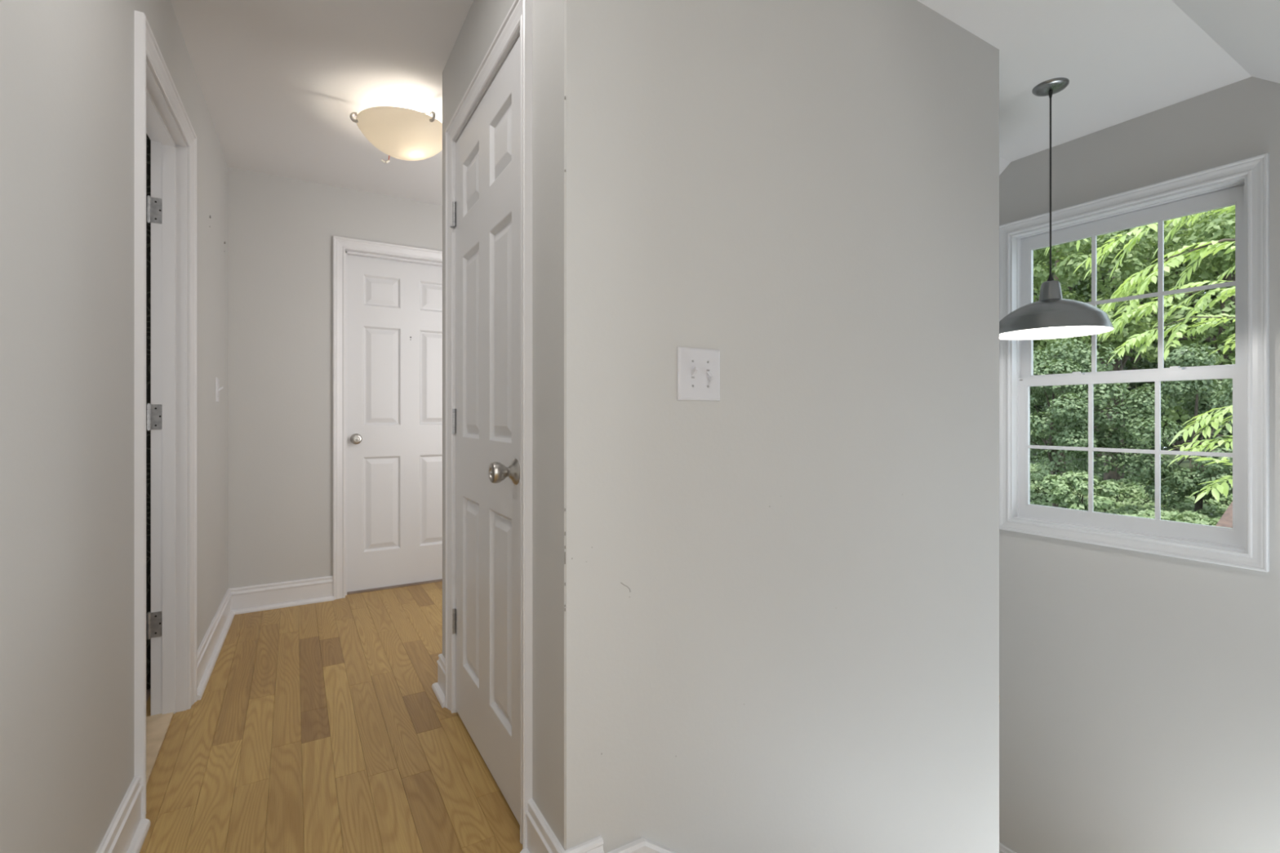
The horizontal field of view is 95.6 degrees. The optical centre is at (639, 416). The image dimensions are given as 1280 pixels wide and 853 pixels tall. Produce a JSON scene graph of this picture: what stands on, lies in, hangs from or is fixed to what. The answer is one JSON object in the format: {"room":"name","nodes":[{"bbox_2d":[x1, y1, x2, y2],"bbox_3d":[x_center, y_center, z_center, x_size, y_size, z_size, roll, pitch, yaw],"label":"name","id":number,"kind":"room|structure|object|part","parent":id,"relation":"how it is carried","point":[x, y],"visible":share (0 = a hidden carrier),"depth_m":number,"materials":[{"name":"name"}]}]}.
{"room":"hallway","nodes":[
{"label":"hallway","id":0,"kind":"room"},
{"bbox_2d":[0,0,228,852],"bbox_3d":[-0.686,-0.137,0.295,0.098,2.400,6.415,0,0,-29],"label":"wall","id":1,"kind":"structure","parent":0,"point":[67,66],"depth_m":1.11,"materials":[{"name":"paint"}]},
{"bbox_2d":[96,775,151,852],"bbox_3d":[-0.173,0.995,-0.484,0.033,0.136,4.550,0,0,-29],"label":"baseboard","id":2,"kind":"structure","parent":1,"relation":"attached to","point":[126,833],"depth_m":1.40,"materials":[{"name":"white paint"}]},
{"bbox_3d":[-0.167,1.052,-0.480,0.019,0.022,4.550,0,0,-29],"label":"shoe moulding","id":3,"kind":"part","parent":2,"relation":"part of","materials":[{"name":"white paint"}]},
{"bbox_2d":[133,9,196,818],"bbox_3d":[-1.526,0.009,1.804,0.131,2.107,0.765,0,0,-29],"label":"door frame","id":4,"kind":"structure","parent":1,"relation":"in","point":[160,113],"depth_m":2.06,"materials":[{"name":"white paint"}]},
{"bbox_3d":[-1.530,0.035,1.800,0.100,2.055,0.663,0,0,-29],"label":"frame","id":5,"kind":"part","parent":4,"relation":"part of","materials":[{"name":"white paint"}]},
{"bbox_2d":[215,377,222,402],"bbox_3d":[-2.000,-0.124,2.760,0.024,0.115,0.070,0,0,-31],"label":"light switch","id":6,"kind":"object","parent":1,"relation":"attached to","point":[218,388],"visible":1,"depth_m":2.73,"materials":[{"name":"white plastic"}]},
{"bbox_2d":[196,575,333,700],"bbox_3d":[-1.728,0.995,2.766,0.531,0.136,1.099,0,0,-31],"label":"baseboard","id":7,"kind":"structure","parent":1,"relation":"attached to","point":[246,599],"depth_m":3.15,"materials":[{"name":"white paint"}]},
{"bbox_2d":[146,711,173,785],"bbox_3d":[-1.558,1.060,1.783,0.123,0.008,0.620,0,0,-31],"label":"floor","id":8,"kind":"structure","parent":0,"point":[157,725],"depth_m":1.92,"materials":[{"name":"brown wood"}]},
{"bbox_2d":[228,167,442,588],"bbox_3d":[-1.152,-0.137,3.820,2.860,2.400,0.120,0,0,-31],"label":"wall","id":9,"kind":"structure","parent":0,"point":[282,230],"depth_m":3.25,"materials":[{"name":"paint"}]},
{"bbox_2d":[333,235,442,599],"bbox_3d":[-1.437,0.010,3.637,0.872,2.107,0.142,0,0,-31],"label":"door","id":10,"kind":"structure","parent":9,"relation":"in","point":[388,298],"depth_m":3.59,"materials":[{"name":"painted wood"},{"name":"metal"}]},
{"bbox_3d":[-1.698,0.138,3.474,0.065,0.065,0.063,0,0,-31],"label":"knob","id":11,"kind":"part","parent":10,"relation":"part of","materials":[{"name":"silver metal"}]},
{"bbox_2d":[442,0,545,818],"bbox_3d":[-0.446,-0.137,1.824,0.110,2.400,1.079,0,0,-31],"label":"wall","id":12,"kind":"structure","parent":0,"point":[484,19],"depth_m":1.39,"materials":[{"name":"paint"}]},
{"bbox_2d":[444,0,532,848],"bbox_3d":[-0.459,0.009,1.780,0.176,2.108,0.845,0,0,-31],"label":"door","id":13,"kind":"structure","parent":12,"relation":"in","point":[488,137],"depth_m":1.72,"materials":[{"name":"white paint"}]},
{"bbox_3d":[-0.431,0.030,1.797,0.111,2.065,0.755,0,0,-31],"label":"frame","id":14,"kind":"part","parent":13,"relation":"part of","materials":[{"name":"white paint"}]},
{"bbox_3d":[-0.461,0.037,1.779,0.035,2.027,0.715,0,0,-31],"label":"panel","id":15,"kind":"part","parent":13,"relation":"part of","materials":[{"name":"white paint"}]},
{"bbox_3d":[-0.353,0.145,1.499,0.066,0.068,0.068,0,0,-31],"label":"knob","id":16,"kind":"part","parent":13,"relation":"part of","materials":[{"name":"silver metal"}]},
{"bbox_2d":[520,798,604,852],"bbox_3d":[-0.180,0.995,1.323,0.119,0.136,0.232,0,0,-31],"label":"baseboard","id":17,"kind":"structure","parent":12,"relation":"attached to","point":[540,838],"depth_m":1.31,"materials":[{"name":"white paint"}]},
{"bbox_3d":[-0.180,1.052,1.323,0.119,0.022,0.232,0,0,-31],"label":"shoe moulding","id":18,"kind":"part","parent":17,"relation":"part of","materials":[{"name":"white paint"}]},
{"bbox_2d":[139,581,999,852],"bbox_3d":[-0.299,1.078,0.608,4.510,0.030,6.550,0,0,-31],"label":"floor","id":19,"kind":"structure","parent":0,"point":[319,727],"depth_m":1.85,"materials":[{"name":"brown wood"}]},
{"bbox_2d":[170,0,1251,205],"bbox_3d":[0.153,-1.387,0.807,5.690,0.100,6.630,0,0,-31],"label":"ceiling","id":20,"kind":"structure","parent":0,"point":[281,82],"depth_m":2.23,"materials":[{"name":"white paint"}]},
{"bbox_2d":[350,106,442,164],"bbox_3d":[-1.057,-1.247,2.575,0.415,0.180,0.399,0,0,-31],"label":"ceiling lamp","id":21,"kind":"object","parent":20,"relation":"attached to","point":[397,132],"visible":0.96,"depth_m":2.48,"materials":[{"name":"white glass"}]},
{"bbox_2d":[999,77,1114,339],"bbox_3d":[1.665,-0.836,2.353,0.401,1.002,0.401,0,0,-31],"label":"pendant lamp","id":22,"kind":"object","parent":20,"relation":"hanging from","point":[1053,316],"visible":1,"depth_m":2.31,"materials":[{"name":"silver metal"}]},
{"bbox_3d":[1.665,-0.928,2.353,0.006,0.782,0.006,0,0,-31],"label":"cord","id":23,"kind":"part","parent":22,"relation":"part of","materials":[{"name":"black rubber"}]},
{"bbox_3d":[1.665,-0.441,2.353,0.401,0.210,0.401,0,0,-31],"label":"lamp shade","id":24,"kind":"part","parent":22,"relation":"part of","materials":[{"name":"silver metal"}]},
{"bbox_2d":[545,0,999,852],"bbox_3d":[0.549,0.663,1.725,1.718,4.000,0.111,0,0,-31],"label":"wall","id":25,"kind":"structure","parent":0,"point":[772,604],"depth_m":1.54,"materials":[{"name":"paint"}]},
{"bbox_2d":[607,837,677,852],"bbox_3d":[0.618,1.547,1.694,1.602,1.153,0.016,0,0,-31],"label":"trim","id":26,"kind":"structure","parent":25,"relation":"attached to","point":[642,845],"depth_m":1.32,"materials":[{"name":"white paint"}]},
{"bbox_2d":[676,346,719,400],"bbox_3d":[0.149,-0.102,1.409,0.128,0.127,0.023,0,0,-31],"label":"light switch","id":27,"kind":"object","parent":25,"relation":"attached to","point":[698,370],"visible":1,"depth_m":1.41,"materials":[{"name":"white plastic"}]},
{"bbox_2d":[999,156,1011,175],"bbox_3d":[1.363,-1.097,3.038,1.025,0.520,0.582,0,0,-31],"label":"ceiling","id":28,"kind":"structure","parent":0,"point":[1003,163],"depth_m":3.05,"materials":[{"name":"white paint"}]},
{"bbox_2d":[999,76,1279,852],"bbox_3d":[2.321,0.613,2.580,0.150,4.100,2.550,0,0,-31],"label":"wall","id":29,"kind":"structure","parent":0,"point":[1140,691],"depth_m":2.58,"materials":[{"name":"paint"}]},
{"bbox_2d":[999,842,1017,852],"bbox_3d":[2.249,2.346,2.537,0.017,0.136,2.350,0,0,-31],"label":"baseboard","id":30,"kind":"structure","parent":29,"relation":"attached to","point":[1002,848],"depth_m":3.07,"materials":[{"name":"white paint"}]},
{"bbox_2d":[999,153,1269,572],"bbox_3d":[2.231,-0.206,2.707,0.171,1.614,1.003,0,0,-31],"label":"window","id":31,"kind":"structure","parent":29,"relation":"attached to","point":[1244,184],"depth_m":2.58,"materials":[{"name":"white plastic"}]},
{"bbox_3d":[2.237,0.165,2.710,0.032,0.732,0.867,0,0,-31],"label":"sash","id":32,"kind":"part","parent":31,"relation":"part of","materials":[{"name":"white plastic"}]},
{"bbox_3d":[2.266,-0.553,2.727,0.032,0.780,0.867,0,0,-31],"label":"sash","id":33,"kind":"part","parent":31,"relation":"part of","materials":[{"name":"white plastic"}]},
{"bbox_3d":[0.124,-0.137,2.729,1.798,2.400,0.110,0,0,-31],"label":"wall","id":34,"kind":"structure","parent":0,"visible":0},
{"bbox_2d":[431,653,444,707],"bbox_3d":[0.020,0.995,2.662,1.836,0.136,0.184,0,0,-31],"label":"baseboard","id":35,"kind":"structure","parent":34,"relation":"attached to","point":[438,688],"depth_m":2.20,"materials":[{"name":"white paint"}]},
{"bbox_3d":[0.020,1.052,2.662,1.836,0.022,0.184,0,0,-31],"label":"shoe moulding","id":36,"kind":"part","parent":35,"relation":"part of","materials":[{"name":"white paint"}]},
{"bbox_3d":[-2.330,-0.137,1.229,1.860,2.400,2.700,0,0,-31],"label":"wall","id":37,"kind":"structure","parent":0,"visible":0},
{"bbox_3d":[-2.625,-1.197,1.810,1.748,0.022,0.022,0,0,-31],"label":"curtain rod","id":38,"kind":"object","parent":37,"relation":"attached to","visible":0},
{"bbox_2d":[146,133,151,689],"bbox_3d":[-2.145,-0.064,2.099,0.620,2.246,0.049,0,0,-31],"label":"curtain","id":39,"kind":"object","parent":38,"relation":"hanging from","point":[148,140],"visible":0.03,"depth_m":2.25,"materials":[{"name":"fabric"}]},
{"label":"outside","id":40,"kind":"structure","parent":0,"visible":0},
{"bbox_2d":[1030,447,1232,513],"bbox_3d":[16.682,2.422,22.776,44.000,2.552,34.000,0,0,-31],"label":"ground","id":41,"kind":"structure","parent":40,"point":[1186,463],"depth_m":18.58,"materials":[{"name":"plant"}]},
{"bbox_2d":[1030,390,1046,443],"bbox_3d":[21.750,-2.479,35.746,9.488,9.593,9.192,0,0,-31],"label":"tree","id":42,"kind":"object","parent":41,"relation":"on","point":[1039,406],"visible":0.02,"depth_m":32.74,"materials":[{"name":"green plant"}]},
{"bbox_2d":[1035,384,1088,426],"bbox_3d":[26.393,-2.795,37.876,9.079,10.183,9.067,0,0,-31],"label":"tree","id":43,"kind":"object","parent":41,"relation":"on","point":[1073,384],"visible":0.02,"depth_m":34.89,"materials":[{"name":"green plant"}]},
{"bbox_2d":[1033,246,1099,341],"bbox_3d":[15.578,-5.496,25.198,7.483,15.266,7.246,0,0,-26],"label":"tree","id":44,"kind":"object","parent":41,"relation":"on","point":[1037,293],"visible":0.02,"depth_m":22.54,"materials":[{"name":"green plant"}]},
{"bbox_2d":[1033,241,1127,459],"bbox_3d":[19.331,-5.639,26.719,8.595,15.555,7.501,0,0,-15],"label":"tree","id":45,"kind":"object","parent":41,"relation":"on","point":[1126,242],"visible":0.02,"depth_m":26.96,"materials":[{"name":"green plant"}]},
{"bbox_2d":[1041,471,1119,511],"bbox_3d":[8.736,1.761,11.568,1.128,1.323,1.236,0,0,-42],"label":"bush","id":46,"kind":"object","parent":41,"relation":"on","point":[1060,491],"visible":0.91,"depth_m":11.36,"materials":[{"name":"green plant"}]},
{"bbox_2d":[1030,337,1151,506],"bbox_3d":[9.467,0.438,12.949,3.086,4.402,3.092,0,0,-24],"label":"shrub","id":47,"kind":"object","parent":41,"relation":"on","point":[1073,433],"visible":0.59,"depth_m":12.23,"materials":[{"name":"green plant"}]},
{"bbox_2d":[1041,342,1156,444],"bbox_3d":[28.834,-3.269,37.034,8.543,10.865,9.354,0,0,-31],"label":"tree","id":48,"kind":"object","parent":41,"relation":"on","point":[1155,343],"visible":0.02,"depth_m":34.22,"materials":[{"name":"green plant"}]},
{"bbox_2d":[1033,223,1168,457],"bbox_3d":[22.905,-5.113,29.102,8.366,14.535,7.698,0,0,-31],"label":"tree","id":49,"kind":"object","parent":41,"relation":"on","point":[1100,359],"visible":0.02,"depth_m":28.71,"materials":[{"name":"green plant"}]},
{"bbox_2d":[1033,220,1174,475],"bbox_3d":[11.121,-1.681,15.434,4.429,7.606,4.616,0,0,-7],"label":"tree","id":50,"kind":"object","parent":41,"relation":"on","point":[1144,246],"visible":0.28,"depth_m":14.17,"materials":[{"name":"green plant"}]},
{"bbox_2d":[1033,213,1224,480],"bbox_3d":[14.443,-2.611,17.708,4.880,9.793,4.896,0,0,2],"label":"tree","id":51,"kind":"object","parent":41,"relation":"on","point":[1082,289],"visible":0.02,"depth_m":17.31,"materials":[{"name":"green plant"}]},
{"bbox_2d":[1030,459,1232,525],"bbox_3d":[10.934,2.118,12.145,6.961,1.495,18.348,0,0,30],"label":"bush","id":52,"kind":"object","parent":41,"relation":"on","point":[1210,515],"visible":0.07,"depth_m":12.96,"materials":[{"name":"green plant"}]},
{"bbox_2d":[1044,205,1235,503],"bbox_3d":[5.220,0.208,5.211,2.491,5.714,2.646,0,0,6],"label":"tree","id":53,"kind":"object","parent":41,"relation":"on","point":[1143,281],"visible":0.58,"depth_m":5.00,"materials":[{"name":"green plant"}]},
{"bbox_2d":[1075,344,1213,462],"bbox_3d":[17.401,-0.346,20.175,4.184,4.315,3.694,0,0,-31],"label":"tree","id":54,"kind":"object","parent":41,"relation":"on","point":[1146,363],"visible":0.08,"depth_m":19.47,"materials":[{"name":"green plant"}]},
{"bbox_2d":[1099,206,1235,463],"bbox_3d":[14.619,-1.931,14.267,5.826,7.489,5.450,0,0,-31],"label":"tree","id":55,"kind":"object","parent":41,"relation":"on","point":[1218,262],"visible":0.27,"depth_m":13.76,"materials":[{"name":"green plant"}]},
{"bbox_2d":[1112,343,1232,511],"bbox_3d":[10.827,0.405,11.190,2.887,3.605,2.485,0,0,-31],"label":"shrub","id":56,"kind":"object","parent":41,"relation":"on","point":[1183,481],"visible":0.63,"depth_m":11.24,"materials":[{"name":"green plant"}]},
{"bbox_2d":[1123,216,1232,454],"bbox_3d":[24.334,-5.487,28.011,7.944,15.232,7.642,0,0,-31],"label":"tree","id":57,"kind":"object","parent":41,"relation":"on","point":[1184,314],"visible":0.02,"depth_m":26.97,"materials":[{"name":"green plant"}]},
{"bbox_2d":[1167,320,1200,448],"bbox_3d":[35.443,-2.987,37.025,8.817,10.467,9.635,0,0,-11],"label":"tree","id":58,"kind":"object","parent":41,"relation":"on","point":[1198,444],"visible":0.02,"depth_m":36.18,"materials":[{"name":"green plant"}]},
{"bbox_2d":[1164,288,1213,450],"bbox_3d":[27.792,-5.633,29.831,7.897,15.319,8.155,0,0,-31],"label":"tree","id":59,"kind":"object","parent":41,"relation":"on","point":[1177,442],"visible":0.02,"depth_m":29.72,"materials":[{"name":"green plant"}]},
{"bbox_2d":[1149,227,1235,450],"bbox_3d":[27.316,-5.368,26.778,7.578,14.263,7.652,0,0,42],"label":"tree","id":60,"kind":"object","parent":41,"relation":"on","point":[1185,335],"visible":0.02,"depth_m":27.48,"materials":[{"name":"green plant"}]},
{"bbox_2d":[1164,208,1235,356],"bbox_3d":[27.255,-5.838,25.295,7.773,15.107,8.756,0,0,-31],"label":"tree","id":61,"kind":"object","parent":41,"relation":"on","point":[1211,345],"visible":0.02,"depth_m":25.40,"materials":[{"name":"green plant"}]},
{"bbox_2d":[1215,501,1232,528],"bbox_3d":[11.565,1.913,8.720,6.000,2.300,3.113,0,0,-31],"label":"outbuilding","id":62,"kind":"structure","parent":41,"relation":"on","point":[1226,520],"depth_m":8.96,"materials":[{"name":"brown"}]}
]}

